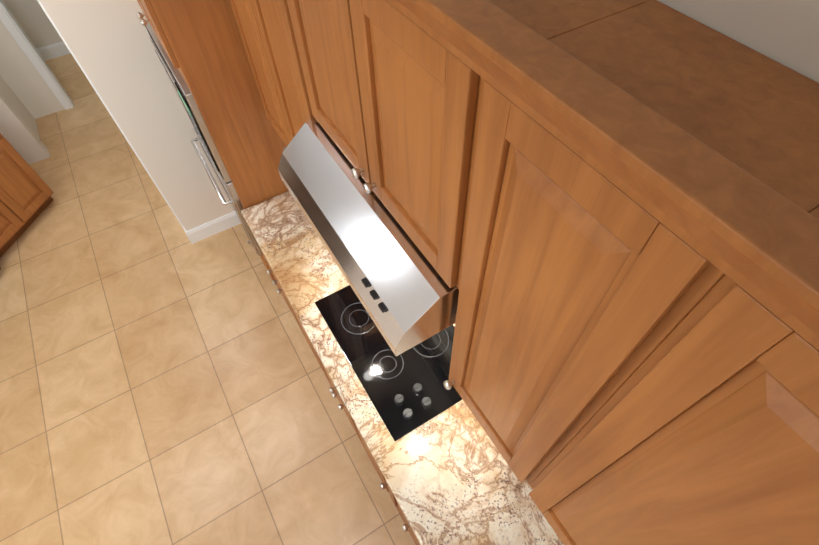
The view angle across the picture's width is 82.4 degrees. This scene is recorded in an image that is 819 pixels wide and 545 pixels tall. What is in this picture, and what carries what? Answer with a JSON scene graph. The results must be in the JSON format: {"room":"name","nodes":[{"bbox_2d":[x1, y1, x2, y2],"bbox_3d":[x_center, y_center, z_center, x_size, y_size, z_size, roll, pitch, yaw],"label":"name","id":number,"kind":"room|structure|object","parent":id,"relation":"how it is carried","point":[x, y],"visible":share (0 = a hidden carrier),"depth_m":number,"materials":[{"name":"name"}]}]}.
{"room":"kitchen","nodes":[
{"label":"kitchen","id":0,"kind":"room"},
{"bbox_2d":[0,92,49,164],"bbox_3d":[-2.951,-2.169,3.183,1.420,3.050,0.120,-27,59,-16],"label":"wall","id":1,"kind":"structure","parent":0,"point":[22,138],"depth_m":4.03,"materials":[{"name":"beige paint"}]},
{"bbox_2d":[2,0,62,48],"bbox_3d":[-4.322,-3.193,3.939,3.240,3.050,0.120,-27,59,-16],"label":"wall","id":2,"kind":"structure","parent":0,"point":[34,23],"depth_m":4.94,"materials":[{"name":"beige paint"}]},
{"bbox_2d":[37,42,69,60],"bbox_3d":[-4.514,-2.173,5.012,2.390,0.130,0.016,-27,59,-16],"label":"baseboard","id":3,"kind":"structure","parent":2,"relation":"attached to","point":[59,49],"depth_m":5.19,"materials":[{"name":"white"}]},
{"bbox_2d":[0,4,72,138],"bbox_3d":[-3.548,-2.257,3.260,3.120,3.050,0.700,-27,59,-16],"label":"wall","id":4,"kind":"structure","parent":0,"point":[27,93],"depth_m":4.33,"materials":[{"name":"beige paint"}]},
{"bbox_2d":[0,0,73,109],"bbox_3d":[-3.163,-2.564,3.796,0.790,2.510,0.138,-27,59,-16],"label":"door frame","id":5,"kind":"structure","parent":4,"relation":"attached to","point":[31,52],"depth_m":4.25,"materials":[{"name":"white"}]},
{"bbox_2d":[40,0,233,230],"bbox_3d":[-1.318,-1.380,2.584,1.020,3.050,0.120,-27,59,-16],"label":"wall","id":6,"kind":"structure","parent":0,"point":[109,43],"depth_m":2.71,"materials":[{"name":"beige paint"}]},
{"bbox_2d":[37,0,182,227],"bbox_3d":[-1.936,-1.332,2.897,0.138,2.510,0.880,-27,59,-16],"label":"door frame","id":7,"kind":"structure","parent":6,"relation":"attached to","point":[39,2],"depth_m":2.68,"materials":[{"name":"white"}]},
{"bbox_2d":[184,212,240,243],"bbox_3d":[-1.530,-0.358,3.656,0.408,0.130,0.031,-27,59,-16],"label":"baseboard","id":8,"kind":"structure","parent":6,"relation":"attached to","point":[207,229],"depth_m":3.64,"materials":[{"name":"white wood"}]},
{"bbox_2d":[0,53,415,544],"bbox_3d":[-1.554,1.343,2.578,11.000,0.060,14.000,-27,59,-16],"label":"floor","id":9,"kind":"structure","parent":0,"point":[163,380],"depth_m":2.97,"materials":[{"name":"tile"}]},
{"bbox_2d":[0,133,53,256],"bbox_3d":[-3.289,-0.622,3.431,0.656,0.879,0.710,11,56,9],"label":"base cabinet","id":10,"kind":"object","parent":9,"relation":"on","point":[26,193],"visible":1,"depth_m":3.56,"materials":[{"name":"brown wood"}]},
{"bbox_2d":[137,0,288,284],"bbox_3d":[-0.905,-0.949,2.577,0.690,2.548,0.902,-27,59,-16],"label":"tall cabinet","id":11,"kind":"object","parent":9,"relation":"on","point":[201,42],"visible":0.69,"depth_m":2.07,"materials":[{"name":"brown wood"}]},
{"bbox_2d":[145,23,230,182],"bbox_3d":[-0.996,-0.976,2.508,0.444,0.525,0.760,-27,59,-16],"label":"microwave","id":12,"kind":"object","parent":11,"relation":"in","point":[184,95],"visible":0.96,"depth_m":2.25,"materials":[{"name":"silver metal"}]},
{"bbox_2d":[191,128,262,254],"bbox_3d":[-0.981,-0.640,2.987,0.541,0.625,0.760,-27,59,-16],"label":"wall oven","id":13,"kind":"object","parent":11,"relation":"in","point":[230,192],"visible":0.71,"depth_m":2.75,"materials":[{"name":"silver metal"}]},
{"bbox_2d":[241,191,563,544],"bbox_3d":[0.047,0.694,2.325,0.637,1.026,2.734,-27,59,-16],"label":"countertop","id":14,"kind":"structure","parent":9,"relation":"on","point":[448,476],"depth_m":1.72,"materials":[{"name":"beige stone"}]},
{"bbox_2d":[315,285,461,440],"bbox_3d":[-0.047,0.291,2.099,0.490,0.035,0.760,-27,59,-16],"label":"cooktop","id":15,"kind":"object","parent":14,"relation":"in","point":[407,391],"visible":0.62,"depth_m":2.03,"materials":[{"name":"black glass"}]},
{"bbox_2d":[657,0,818,82],"bbox_3d":[0.099,-0.389,1.849,0.120,3.050,3.710,-27,59,-16],"label":"wall","id":16,"kind":"structure","parent":0,"point":[785,33],"depth_m":0.61,"materials":[{"name":"beige paint"}]},
{"bbox_2d":[229,0,818,544],"bbox_3d":[0.115,-0.197,1.165,0.399,1.148,2.733,-27,59,-16],"label":"upper cabinet","id":17,"kind":"object","parent":16,"relation":"attached to","point":[605,214],"visible":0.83,"depth_m":0.62,"materials":[{"name":"brown wood"}]},
{"bbox_2d":[278,119,458,355],"bbox_3d":[-0.031,-0.208,1.406,0.489,0.183,0.780,-27,59,-16],"label":"range hood","id":18,"kind":"object","parent":17,"relation":"attached to","point":[407,296],"visible":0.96,"depth_m":1.26,"materials":[{"name":"silver metal"}]}
]}

